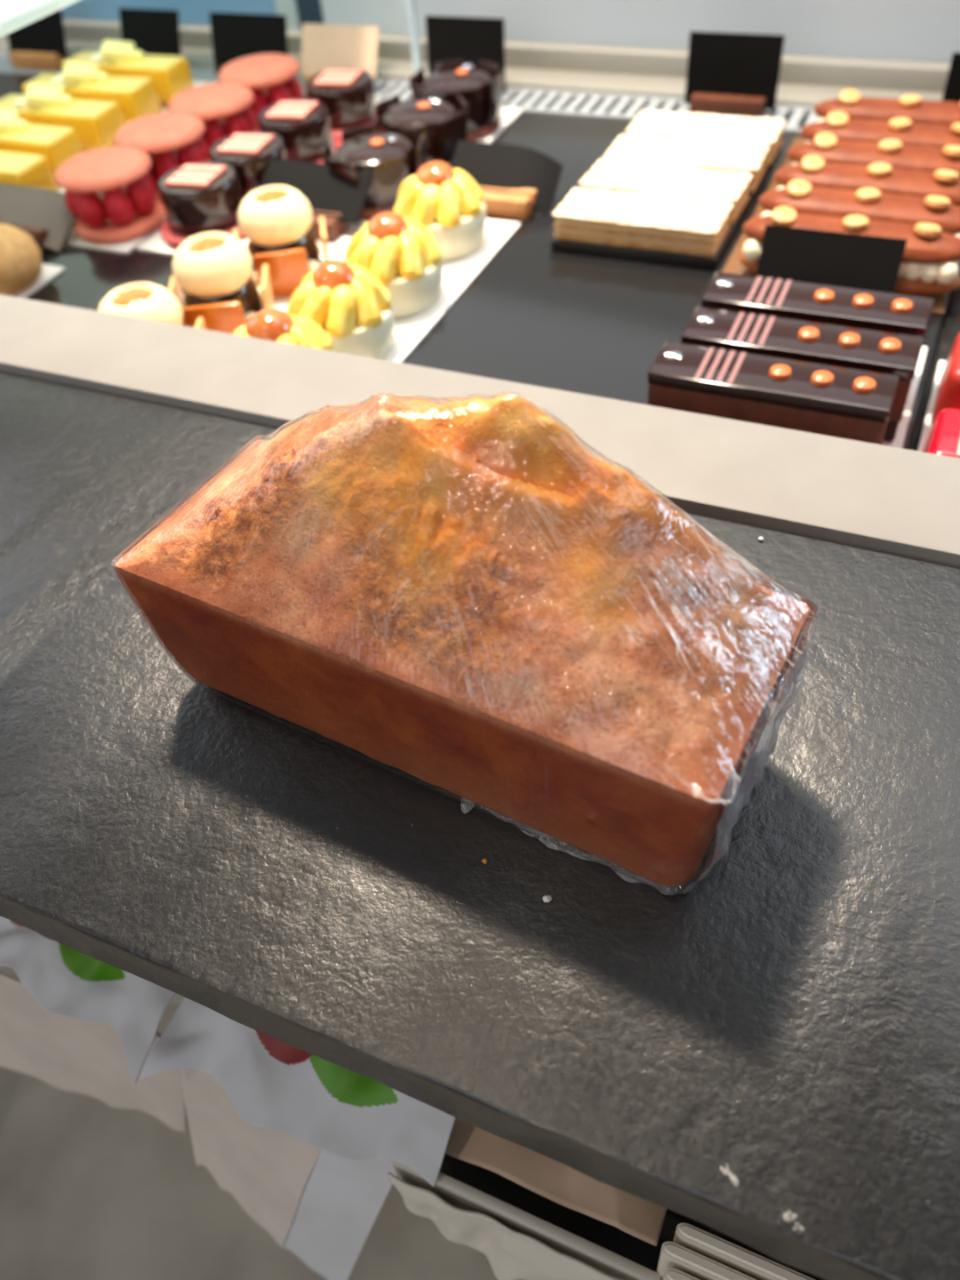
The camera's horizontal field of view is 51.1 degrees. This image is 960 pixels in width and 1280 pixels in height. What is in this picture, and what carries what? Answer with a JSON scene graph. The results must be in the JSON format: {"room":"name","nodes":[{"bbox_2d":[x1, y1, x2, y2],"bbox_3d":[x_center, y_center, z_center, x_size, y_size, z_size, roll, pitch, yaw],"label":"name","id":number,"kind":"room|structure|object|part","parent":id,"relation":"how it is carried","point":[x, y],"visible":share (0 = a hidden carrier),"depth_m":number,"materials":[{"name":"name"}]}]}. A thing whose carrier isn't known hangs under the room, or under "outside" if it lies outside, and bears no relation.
{"room":"food shop","nodes":[
{"label":"food shop","id":0,"kind":"room"},
{"bbox_2d":[0,966,521,1279],"bbox_3d":[0.009,0.545,1.189,5.500,0.050,5.700,15,50,19],"label":"floor","id":1,"kind":"structure","parent":0,"point":[91,1189],"depth_m":1.11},
{"bbox_2d":[0,0,959,1005],"bbox_3d":[0.028,-0.160,0.873,2.600,1.370,0.700,15,50,19],"label":"display case","id":2,"kind":"object","parent":1,"relation":"on","point":[621,60],"visible":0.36,"depth_m":0.53,"materials":[{"name":"grey"}]},
{"bbox_2d":[7,8,68,71],"bbox_3d":[-0.469,-0.635,1.053,0.078,0.060,0.030,15,50,19],"label":"price card","id":3,"kind":"object","parent":2,"relation":"on","point":[40,44],"visible":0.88,"depth_m":1.06,"materials":[{"name":"black plastic"}]},
{"bbox_2d":[0,0,79,49],"bbox_3d":[-0.391,-0.482,0.834,0.424,0.175,0.500,15,50,19],"label":"glass shelf","id":4,"kind":"object","parent":2,"relation":"attached to","point":[14,14],"visible":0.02,"depth_m":0.60,"materials":[{"name":"white"}]},
{"bbox_2d":[119,8,181,55],"bbox_3d":[-0.333,-0.598,1.007,0.072,0.053,0.032,15,50,19],"label":"price card","id":5,"kind":"object","parent":2,"relation":"on","point":[152,32],"visible":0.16,"depth_m":1.00,"materials":[{"name":"black plastic"}]},
{"bbox_3d":[-0.629,-0.782,1.133,0.928,0.170,0.008,15,50,19],"label":"sliding door","id":6,"kind":"part","parent":2,"relation":"part of","materials":[{"name":"clear glass"}]},
{"bbox_2d":[208,11,287,73],"bbox_3d":[-0.225,-0.568,0.966,0.086,0.054,0.028,15,50,19],"label":"price card","id":7,"kind":"object","parent":2,"relation":"on","point":[235,36],"visible":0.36,"depth_m":0.96,"materials":[{"name":"black plastic"}]},
{"bbox_3d":[-0.620,-0.777,1.127,0.952,0.170,0.014,15,50,19],"label":"door frame","id":8,"kind":"part","parent":2,"relation":"part of","materials":[{"name":"silver metal"}]},
{"bbox_2d":[300,23,379,89],"bbox_3d":[-0.132,-0.536,0.929,0.080,0.050,0.034,15,50,19],"label":"price card","id":9,"kind":"object","parent":2,"relation":"on","point":[324,47],"visible":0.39,"depth_m":0.93,"materials":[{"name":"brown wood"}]},
{"bbox_2d":[0,53,819,133],"bbox_3d":[0.107,-0.461,0.870,2.600,0.006,0.050,15,50,19],"label":"vent grille","id":10,"kind":"object","parent":2,"relation":"attached to","point":[540,96],"depth_m":0.88,"materials":[{"name":"silver metal"}]},
{"bbox_3d":[-0.078,-0.702,0.786,0.009,0.485,0.013,2,47,8],"label":"upright post","id":11,"kind":"part","parent":2,"relation":"part of","materials":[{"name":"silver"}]},
{"bbox_2d":[424,15,505,90],"bbox_3d":[-0.014,-0.518,0.893,0.075,0.059,0.023,15,50,19],"label":"price card","id":12,"kind":"object","parent":2,"relation":"on","point":[472,40],"visible":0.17,"depth_m":0.89,"materials":[{"name":"black plastic"}]},
{"bbox_2d":[0,72,942,449],"bbox_3d":[-0.432,-0.388,0.860,1.558,0.006,0.487,15,50,19],"label":"display tray","id":13,"kind":"object","parent":2,"relation":"on","point":[535,315],"visible":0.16,"depth_m":0.64,"materials":[{"name":"black"}]},
{"bbox_2d":[0,183,76,253],"bbox_3d":[-0.348,-0.318,0.761,0.088,0.028,0.054,15,50,19],"label":"price card","id":14,"kind":"object","parent":13,"relation":"on","point":[44,214],"visible":0.66,"depth_m":0.76,"materials":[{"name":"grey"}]},
{"bbox_2d":[12,264,65,298],"bbox_3d":[-0.391,-0.241,0.711,0.142,0.002,0.132,15,50,19],"label":"cake board","id":15,"kind":"object","parent":13,"relation":"on","point":[49,272],"visible":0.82,"depth_m":0.72,"materials":[{"name":"white"}]},
{"bbox_2d":[0,224,41,295],"bbox_3d":[-0.341,-0.268,0.700,0.064,0.042,0.064,15,50,19],"label":"bun","id":16,"kind":"object","parent":15,"relation":"on","point":[20,258],"visible":0.98,"depth_m":0.69,"materials":[{"name":"beige food"}]},
{"bbox_2d":[64,214,167,254],"bbox_3d":[-0.234,-0.395,0.839,0.074,0.002,0.296,15,50,19],"label":"cake board","id":17,"kind":"object","parent":13,"relation":"on","point":[73,239],"visible":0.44,"depth_m":0.75,"materials":[{"name":"white"}]},
{"bbox_2d":[54,145,165,242],"bbox_3d":[-0.276,-0.335,0.751,0.070,0.049,0.070,15,50,19],"label":"macaron","id":18,"kind":"object","parent":17,"relation":"on","point":[110,191],"visible":1,"depth_m":0.73,"materials":[{"name":"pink food"}]},
{"bbox_2d":[113,112,209,202],"bbox_3d":[-0.248,-0.383,0.794,0.070,0.049,0.070,-15,47,-8],"label":"macaron","id":19,"kind":"object","parent":17,"relation":"on","point":[172,140],"visible":0.66,"depth_m":0.77,"materials":[{"name":"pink food"}]},
{"bbox_2d":[168,81,258,161],"bbox_3d":[-0.219,-0.429,0.835,0.070,0.049,0.070,23,53,25],"label":"macaron","id":20,"kind":"object","parent":17,"relation":"on","point":[224,109],"visible":0.6,"depth_m":0.81,"materials":[{"name":"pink food"}]},
{"bbox_2d":[218,53,303,131],"bbox_3d":[-0.189,-0.478,0.878,0.070,0.049,0.070,-8,46,-1],"label":"macaron","id":21,"kind":"object","parent":17,"relation":"on","point":[271,79],"visible":0.57,"depth_m":0.85,"materials":[{"name":"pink food"}]},
{"bbox_2d":[56,80,211,192],"bbox_3d":[-0.362,-0.446,0.902,0.190,0.002,0.320,15,50,19],"label":"cake board","id":22,"kind":"object","parent":13,"relation":"on","point":[196,83],"visible":0.02,"depth_m":0.98,"materials":[{"name":"white"}]},
{"bbox_2d":[0,151,58,191],"bbox_3d":[-0.402,-0.376,0.804,0.124,0.050,0.037,15,50,19],"label":"cake","id":23,"kind":"object","parent":22,"relation":"on","point":[28,170],"visible":0.56,"depth_m":0.78,"materials":[{"name":"yellow food"}]},
{"bbox_2d":[0,108,82,187],"bbox_3d":[-0.394,-0.418,0.843,0.124,0.050,0.037,15,50,20],"label":"cake","id":24,"kind":"object","parent":22,"relation":"on","point":[57,144],"visible":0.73,"depth_m":0.82,"materials":[{"name":"yellow food"}]},
{"bbox_2d":[0,83,124,151],"bbox_3d":[-0.371,-0.457,0.877,0.124,0.050,0.037,15,50,19],"label":"cake","id":25,"kind":"object","parent":22,"relation":"on","point":[96,124],"visible":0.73,"depth_m":0.86,"materials":[{"name":"yellow food"}]},
{"bbox_2d":[22,61,163,124],"bbox_3d":[-0.355,-0.497,0.913,0.124,0.050,0.037,13,49,17],"label":"cake","id":26,"kind":"object","parent":22,"relation":"on","point":[136,98],"visible":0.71,"depth_m":0.90,"materials":[{"name":"yellow food"}]},
{"bbox_2d":[61,40,193,108],"bbox_3d":[-0.335,-0.538,0.950,0.124,0.050,0.037,14,50,18],"label":"cake","id":27,"kind":"object","parent":22,"relation":"on","point":[171,76],"visible":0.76,"depth_m":0.93,"materials":[{"name":"yellow food"}]},
{"bbox_2d":[136,101,379,255],"bbox_3d":[-0.152,-0.383,0.819,0.088,0.002,0.306,15,50,19],"label":"cake board","id":28,"kind":"object","parent":13,"relation":"on","point":[156,244],"visible":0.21,"depth_m":0.74,"materials":[{"name":"white"}]},
{"bbox_2d":[158,161,245,248],"bbox_3d":[-0.202,-0.321,0.736,0.073,0.041,0.072,15,50,19],"label":"chocolate cake","id":29,"kind":"object","parent":28,"relation":"on","point":[196,198],"visible":0.87,"depth_m":0.72,"materials":[{"name":"brown food"}]},
{"bbox_2d":[209,131,287,199],"bbox_3d":[-0.174,-0.361,0.771,0.073,0.041,0.072,15,50,19],"label":"chocolate cake","id":30,"kind":"object","parent":28,"relation":"on","point":[249,154],"visible":0.49,"depth_m":0.75,"materials":[{"name":"brown food"}]},
{"bbox_2d":[257,98,342,162],"bbox_3d":[-0.148,-0.409,0.813,0.073,0.041,0.072,14,50,19],"label":"chocolate cake","id":31,"kind":"object","parent":28,"relation":"on","point":[304,125],"visible":0.62,"depth_m":0.79,"materials":[{"name":"brown food"}]},
{"bbox_2d":[305,68,377,143],"bbox_3d":[-0.117,-0.459,0.858,0.073,0.041,0.072,14,50,18],"label":"chocolate cake","id":32,"kind":"object","parent":28,"relation":"on","point":[348,94],"visible":0.6,"depth_m":0.84,"materials":[{"name":"brown food"}]},
{"bbox_2d":[273,218,520,362],"bbox_3d":[-0.109,-0.224,0.664,0.180,0.002,0.278,15,50,19],"label":"cake board","id":33,"kind":"object","parent":13,"relation":"on","point":[459,274],"visible":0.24,"depth_m":0.67,"materials":[{"name":"white"}]},
{"bbox_2d":[97,281,206,329],"bbox_3d":[-0.194,-0.175,0.588,0.062,0.057,0.062,-3,46,3],"label":"cake","id":34,"kind":"object","parent":33,"relation":"on","point":[140,300],"visible":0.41,"depth_m":0.57,"materials":[{"name":"brown food"}]},
{"bbox_3d":[-0.193,-0.188,0.616,0.033,0.031,0.006,-3,47,4],"label":"caramel plate","id":35,"kind":"part","parent":34,"relation":"part of","materials":[{"name":"orange food"}]},
{"bbox_3d":[-0.165,-0.169,0.595,0.006,0.031,0.033,-3,46,3],"label":"caramel plate","id":36,"kind":"part","parent":34,"relation":"part of","materials":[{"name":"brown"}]},
{"bbox_2d":[168,232,275,334],"bbox_3d":[-0.163,-0.220,0.627,0.062,0.057,0.062,-7,46,0],"label":"cake","id":37,"kind":"object","parent":33,"relation":"on","point":[213,269],"visible":0.83,"depth_m":0.61,"materials":[{"name":"brown food"}]},
{"bbox_3d":[-0.190,-0.208,0.635,0.006,0.031,0.033,-8,46,-1],"label":"caramel plate","id":38,"kind":"part","parent":37,"relation":"part of","materials":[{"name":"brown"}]},
{"bbox_3d":[-0.160,-0.192,0.616,0.033,0.031,0.006,-7,46,0],"label":"caramel plate","id":39,"kind":"part","parent":37,"relation":"part of","materials":[{"name":"orange food"}]},
{"bbox_3d":[-0.134,-0.216,0.636,0.006,0.031,0.033,-8,46,-1],"label":"caramel plate","id":40,"kind":"part","parent":37,"relation":"part of","materials":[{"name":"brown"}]},
{"bbox_2d":[232,184,328,297],"bbox_3d":[-0.133,-0.268,0.668,0.062,0.057,0.062,-10,46,-3],"label":"cake","id":41,"kind":"object","parent":33,"relation":"on","point":[276,220],"visible":0.8,"depth_m":0.65,"materials":[{"name":"brown food"}]},
{"bbox_3d":[-0.160,-0.255,0.676,0.006,0.031,0.033,-10,46,-3],"label":"caramel plate","id":42,"kind":"part","parent":41,"relation":"part of","materials":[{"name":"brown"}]},
{"bbox_3d":[-0.128,-0.240,0.658,0.033,0.031,0.006,-9,46,-2],"label":"caramel plate","id":43,"kind":"part","parent":41,"relation":"part of","materials":[{"name":"orange food"}]},
{"bbox_3d":[-0.104,-0.264,0.678,0.006,0.031,0.033,-10,46,-3],"label":"caramel plate","id":44,"kind":"part","parent":41,"relation":"part of","materials":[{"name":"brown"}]},
{"bbox_2d":[232,308,333,351],"bbox_3d":[-0.114,-0.158,0.562,0.064,0.055,0.063,15,50,19],"label":"tart","id":45,"kind":"object","parent":33,"relation":"on","point":[274,324],"visible":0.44,"depth_m":0.54,"materials":[{"name":"beige food"}]},
{"bbox_2d":[260,158,373,241],"bbox_3d":[-0.123,-0.320,0.730,0.088,0.035,0.048,15,50,19],"label":"price card","id":46,"kind":"object","parent":33,"relation":"on","point":[340,201],"visible":0.49,"depth_m":0.72,"materials":[{"name":"black plastic"}]},
{"bbox_2d":[286,259,394,359],"bbox_3d":[-0.084,-0.198,0.597,0.064,0.055,0.063,-7,46,0],"label":"tart","id":47,"kind":"object","parent":33,"relation":"on","point":[355,309],"visible":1,"depth_m":0.58,"materials":[{"name":"beige food"}]},
{"bbox_2d":[344,211,443,318],"bbox_3d":[-0.056,-0.242,0.636,0.064,0.055,0.063,-28,50,-19],"label":"tart","id":48,"kind":"object","parent":33,"relation":"on","point":[403,255],"visible":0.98,"depth_m":0.62,"materials":[{"name":"beige food"}]},
{"bbox_2d":[393,160,486,261],"bbox_3d":[-0.028,-0.297,0.684,0.063,0.055,0.064,18,51,22],"label":"tart","id":49,"kind":"object","parent":33,"relation":"on","point":[445,200],"visible":0.96,"depth_m":0.67,"materials":[{"name":"beige food"}]},
{"bbox_2d":[475,107,522,143],"bbox_3d":[-0.041,-0.399,0.823,0.083,0.002,0.204,15,50,19],"label":"cake board","id":50,"kind":"object","parent":13,"relation":"on","point":[508,116],"visible":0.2,"depth_m":0.85,"materials":[{"name":"white"}]},
{"bbox_2d":[320,123,424,219],"bbox_3d":[-0.077,-0.350,0.746,0.078,0.046,0.077,15,50,19],"label":"chocolate cake","id":51,"kind":"object","parent":50,"relation":"on","point":[393,158],"visible":0.7,"depth_m":0.73,"materials":[{"name":"brown food"}]},
{"bbox_2d":[368,90,467,166],"bbox_3d":[-0.046,-0.398,0.789,0.078,0.046,0.077,-3,47,4],"label":"chocolate cake","id":52,"kind":"object","parent":50,"relation":"on","point":[429,112],"visible":0.66,"depth_m":0.77,"materials":[{"name":"brown food"}]},
{"bbox_2d":[408,58,503,141],"bbox_3d":[-0.018,-0.448,0.833,0.078,0.046,0.077,-19,48,-12],"label":"chocolate cake","id":53,"kind":"object","parent":50,"relation":"on","point":[481,87],"visible":0.72,"depth_m":0.82,"materials":[{"name":"brown food"}]},
{"bbox_2d":[450,140,563,220],"bbox_3d":[0.014,-0.336,0.736,0.082,0.037,0.047,15,50,19],"label":"price card","id":54,"kind":"object","parent":13,"relation":"on","point":[516,181],"visible":0.7,"depth_m":0.73,"materials":[{"name":"black plastic"}]},
{"bbox_2d":[551,144,781,271],"bbox_3d":[0.139,-0.322,0.726,0.114,0.008,0.195,15,50,19],"label":"liner","id":55,"kind":"object","parent":13,"relation":"on","point":[562,245],"visible":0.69,"depth_m":0.67,"materials":[{"name":"black"}]},
{"bbox_2d":[552,187,732,256],"bbox_3d":[0.108,-0.282,0.670,0.112,0.022,0.044,15,50,19],"label":"mille feuille","id":56,"kind":"object","parent":55,"relation":"on","point":[692,227],"visible":1,"depth_m":0.66,"materials":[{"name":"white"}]},
{"bbox_2d":[578,159,751,224],"bbox_3d":[0.128,-0.315,0.700,0.112,0.022,0.044,16,50,20],"label":"mille feuille","id":57,"kind":"object","parent":55,"relation":"on","point":[665,180],"visible":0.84,"depth_m":0.69,"materials":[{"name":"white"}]},
{"bbox_2d":[602,134,768,192],"bbox_3d":[0.149,-0.348,0.729,0.112,0.022,0.044,14,50,18],"label":"mille feuille","id":58,"kind":"object","parent":55,"relation":"on","point":[750,158],"visible":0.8,"depth_m":0.72,"materials":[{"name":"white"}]},
{"bbox_2d":[625,110,785,165],"bbox_3d":[0.169,-0.382,0.758,0.112,0.022,0.044,14,50,19],"label":"mille feuille","id":59,"kind":"object","parent":55,"relation":"on","point":[767,131],"visible":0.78,"depth_m":0.75,"materials":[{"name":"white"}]},
{"bbox_2d":[755,224,907,293],"bbox_3d":[0.203,-0.214,0.592,0.080,0.043,0.028,15,50,19],"label":"price card","id":60,"kind":"object","parent":13,"relation":"on","point":[804,255],"visible":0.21,"depth_m":0.59,"materials":[{"name":"black plastic"}]},
{"bbox_2d":[721,136,949,315],"bbox_3d":[0.259,-0.291,0.688,0.136,0.002,0.242,15,50,19],"label":"liner","id":61,"kind":"object","parent":13,"relation":"on","point":[733,265],"visible":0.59,"depth_m":0.66,"materials":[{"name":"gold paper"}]},
{"bbox_2d":[739,206,959,295],"bbox_3d":[0.224,-0.236,0.608,0.132,0.043,0.036,15,50,19],"label":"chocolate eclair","id":62,"kind":"object","parent":61,"relation":"on","point":[931,260],"visible":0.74,"depth_m":0.59,"materials":[{"name":"beige food"}]},
{"bbox_2d":[759,179,959,237],"bbox_3d":[0.241,-0.263,0.631,0.132,0.043,0.036,16,50,20],"label":"chocolate eclair","id":63,"kind":"object","parent":61,"relation":"on","point":[799,195],"visible":0.41,"depth_m":0.61,"materials":[{"name":"orange food"}]},
{"bbox_2d":[774,154,959,207],"bbox_3d":[0.257,-0.289,0.654,0.132,0.043,0.036,16,50,20],"label":"chocolate eclair","id":64,"kind":"object","parent":61,"relation":"on","point":[812,169],"visible":0.42,"depth_m":0.64,"materials":[{"name":"orange food"}]},
{"bbox_2d":[787,132,959,177],"bbox_3d":[0.273,-0.316,0.678,0.132,0.043,0.036,16,50,20],"label":"chocolate eclair","id":65,"kind":"object","parent":61,"relation":"on","point":[825,145],"visible":0.41,"depth_m":0.66,"materials":[{"name":"orange food"}]},
{"bbox_2d":[800,111,959,148],"bbox_3d":[0.290,-0.342,0.701,0.132,0.043,0.036,16,50,20],"label":"chocolate eclair","id":66,"kind":"object","parent":61,"relation":"on","point":[837,124],"visible":0.4,"depth_m":0.69,"materials":[{"name":"orange food"}]},
{"bbox_2d":[813,88,959,126],"bbox_3d":[0.308,-0.372,0.728,0.132,0.043,0.036,15,50,20],"label":"chocolate eclair","id":67,"kind":"object","parent":61,"relation":"on","point":[911,107],"visible":0.32,"depth_m":0.71,"materials":[{"name":"orange food"}]},
{"bbox_2d":[881,346,927,447],"bbox_3d":[0.173,-0.133,0.547,0.116,0.002,0.135,15,50,19],"label":"cake board","id":68,"kind":"object","parent":13,"relation":"on","point":[898,442],"visible":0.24,"depth_m":0.53,"materials":[{"name":"white"}]},
{"bbox_2d":[647,341,899,444],"bbox_3d":[0.142,-0.115,0.500,0.114,0.047,0.031,15,50,19],"label":"cake","id":69,"kind":"object","parent":68,"relation":"on","point":[811,397],"visible":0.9,"depth_m":0.48,"materials":[{"name":"brown food"}]},
{"bbox_2d":[680,306,923,440],"bbox_3d":[0.163,-0.140,0.521,0.114,0.047,0.031,15,50,19],"label":"cake","id":70,"kind":"object","parent":68,"relation":"on","point":[875,351],"visible":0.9,"depth_m":0.50,"materials":[{"name":"brown food"}]},
{"bbox_2d":[701,272,934,337],"bbox_3d":[0.179,-0.167,0.545,0.114,0.047,0.031,15,50,19],"label":"cake","id":71,"kind":"object","parent":68,"relation":"on","point":[886,312],"visible":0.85,"depth_m":0.53,"materials":[{"name":"brown food"}]},
{"bbox_2d":[0,372,959,1279],"bbox_3d":[-0.173,0.009,0.438,2.400,0.100,0.236,15,50,19],"label":"countertop","id":72,"kind":"structure","parent":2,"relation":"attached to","point":[788,1020],"depth_m":0.29,"materials":[{"name":"black stone"}]},
{"bbox_2d":[111,391,819,895],"bbox_3d":[-0.009,-0.015,0.293,0.200,0.117,0.076,20,52,23],"label":"cake","id":73,"kind":"object","parent":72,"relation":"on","point":[466,596],"visible":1,"depth_m":0.26,"materials":[{"name":"brown food"}]},
{"bbox_2d":[542,895,551,902],"bbox_3d":[0.019,0.074,0.286,0.003,0.002,0.002,15,50,19],"label":"crumb","id":74,"kind":"object","parent":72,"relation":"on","point":[547,898],"visible":1,"depth_m":0.28,"materials":[{"name":"white food"}]},
{"bbox_2d":[720,1163,738,1186],"bbox_3d":[0.058,0.125,0.234,0.002,0.001,0.005,-20,48,-12],"label":"sugar speck","id":75,"kind":"object","parent":72,"relation":"on","point":[733,1179],"visible":1,"depth_m":0.23},
{"bbox_2d":[783,1209,797,1222],"bbox_3d":[0.070,0.131,0.228,0.003,0.001,0.003,1,47,8],"label":"sugar speck","id":76,"kind":"object","parent":72,"relation":"on","point":[785,1214],"visible":1,"depth_m":0.23},
{"bbox_2d":[792,1222,804,1234],"bbox_3d":[0.072,0.132,0.226,0.002,0.001,0.002,25,54,27],"label":"sugar speck","id":77,"kind":"object","parent":72,"relation":"on","point":[801,1228],"visible":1,"depth_m":0.23},
{"bbox_3d":[-0.113,-0.100,0.525,2.600,0.094,0.060,15,50,19],"label":"sill","id":78,"kind":"part","parent":2,"relation":"part of","materials":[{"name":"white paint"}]},
{"bbox_3d":[0.581,-0.461,0.697,1.620,0.170,0.008,15,50,19],"label":"sliding door","id":79,"kind":"part","parent":2,"relation":"part of","materials":[{"name":"clear glass"}]},
{"bbox_2d":[684,31,784,118],"bbox_3d":[0.203,-0.457,0.813,0.075,0.057,0.023,15,50,19],"label":"price card","id":80,"kind":"object","parent":2,"relation":"on","point":[728,74],"visible":0.94,"depth_m":0.81,"materials":[{"name":"black plastic"}]},
{"bbox_2d":[913,264,959,450],"bbox_3d":[0.710,-0.085,0.449,0.940,0.006,0.487,15,50,19],"label":"display tray","id":81,"kind":"object","parent":2,"relation":"on","point":[951,329],"visible":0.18,"depth_m":0.58,"materials":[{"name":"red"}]},
{"bbox_2d":[918,360,946,451],"bbox_3d":[0.277,-0.081,0.486,0.123,0.002,0.174,15,50,19],"label":"cake board","id":82,"kind":"object","parent":81,"relation":"on","point":[927,426],"visible":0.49,"depth_m":0.53,"materials":[{"name":"white"}]},
{"bbox_2d":[921,408,959,458],"bbox_3d":[0.247,-0.080,0.466,0.079,0.032,0.046,15,50,19],"label":"cake","id":83,"kind":"object","parent":82,"relation":"on","point":[943,438],"visible":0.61,"depth_m":0.47,"materials":[{"name":"red food"}]},
{"bbox_3d":[0.246,-0.085,0.450,0.058,0.002,0.028,15,50,19],"label":"pale panel","id":84,"kind":"part","parent":83,"relation":"part of","materials":[{"name":"white"}]},
{"bbox_2d":[930,333,959,426],"bbox_3d":[0.274,-0.130,0.496,0.083,0.051,0.052,15,50,19],"label":"cake","id":85,"kind":"object","parent":82,"relation":"on","point":[948,396],"visible":0.79,"depth_m":0.50,"materials":[{"name":"red food"}]},
{"bbox_2d":[941,52,959,103],"bbox_3d":[0.389,-0.408,0.751,0.080,0.050,0.023,15,50,19],"label":"price card","id":86,"kind":"object","parent":2,"relation":"on","point":[951,92],"visible":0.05,"depth_m":0.76,"materials":[{"name":"black plastic"}]},
{"bbox_2d":[390,1153,824,1279],"bbox_3d":[0.295,0.467,0.651,0.562,0.790,0.216,15,50,19],"label":"storage shelf","id":87,"kind":"object","parent":1,"relation":"on","point":[603,1246],"visible":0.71,"depth_m":0.42,"materials":[{"name":"black metal"}]},
{"bbox_2d":[0,916,187,1133],"bbox_3d":[-0.196,0.153,0.511,0.192,0.146,0.126,15,50,19],"label":"paper bag","id":88,"kind":"object","parent":87,"relation":"on","point":[73,1020],"visible":0.3,"depth_m":0.46,"materials":[{"name":"white paper"}]},
{"bbox_2d":[138,996,455,1279],"bbox_3d":[-0.061,0.209,0.473,0.140,0.181,0.134,15,50,19],"label":"paper bag","id":89,"kind":"object","parent":87,"relation":"on","point":[266,1115],"visible":0.44,"depth_m":0.42,"materials":[{"name":"white paper"}]},
{"bbox_2d":[387,1171,620,1279],"bbox_3d":[0.013,0.243,0.389,0.110,0.052,0.018,15,50,19],"label":"bag","id":90,"kind":"object","parent":87,"relation":"hanging from","point":[511,1254],"visible":1,"depth_m":0.39,"materials":[{"name":"beige paper"}]},
{"bbox_3d":[0.016,0.226,0.388,0.108,0.034,0.004,15,50,19],"label":"rail","id":91,"kind":"part","parent":87,"relation":"part of","materials":[{"name":"beige"}]},
{"bbox_2d":[445,1118,666,1246],"bbox_3d":[0.035,0.183,0.404,0.096,0.011,0.077,15,50,19],"label":"packet","id":92,"kind":"object","parent":87,"relation":"on","point":[565,1186],"visible":0.19,"depth_m":0.38,"materials":[{"name":"paper"}]},
{"bbox_2d":[663,1267,699,1279],"bbox_3d":[0.144,0.260,0.337,0.174,0.085,0.005,15,50,19],"label":"carton","id":93,"kind":"object","parent":87,"relation":"on","point":[669,1274],"visible":1,"depth_m":0.33,"materials":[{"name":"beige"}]},
{"bbox_2d":[656,1240,756,1279],"bbox_3d":[0.144,0.253,0.339,0.174,0.085,0.005,15,50,19],"label":"carton","id":94,"kind":"object","parent":87,"relation":"on","point":[673,1255],"visible":0.99,"depth_m":0.33,"materials":[{"name":"beige"}]},
{"bbox_2d":[672,1223,815,1279],"bbox_3d":[0.149,0.247,0.340,0.174,0.085,0.005,15,50,19],"label":"carton","id":95,"kind":"object","parent":87,"relation":"on","point":[733,1256],"visible":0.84,"depth_m":0.33,"materials":[{"name":"beige"}]},
{"bbox_2d":[322,303,394,359],"bbox_3d":[-0.082,-0.188,0.608,0.063,0.026,0.063,-7,46,0],"label":"cup","id":96,"kind":"object","parent":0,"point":[368,331],"depth_m":0.58,"materials":[{"name":"beige"}]},
{"bbox_2d":[384,256,443,318],"bbox_3d":[-0.054,-0.232,0.647,0.063,0.026,0.063,-28,50,-19],"label":"cup","id":97,"kind":"object","parent":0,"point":[413,284],"depth_m":0.62,"materials":[{"name":"beige"}]},
{"bbox_2d":[424,201,486,261],"bbox_3d":[-0.026,-0.287,0.695,0.063,0.026,0.063,18,51,22],"label":"cup","id":98,"kind":"object","parent":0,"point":[458,229],"depth_m":0.67,"materials":[{"name":"beige"}]}
]}

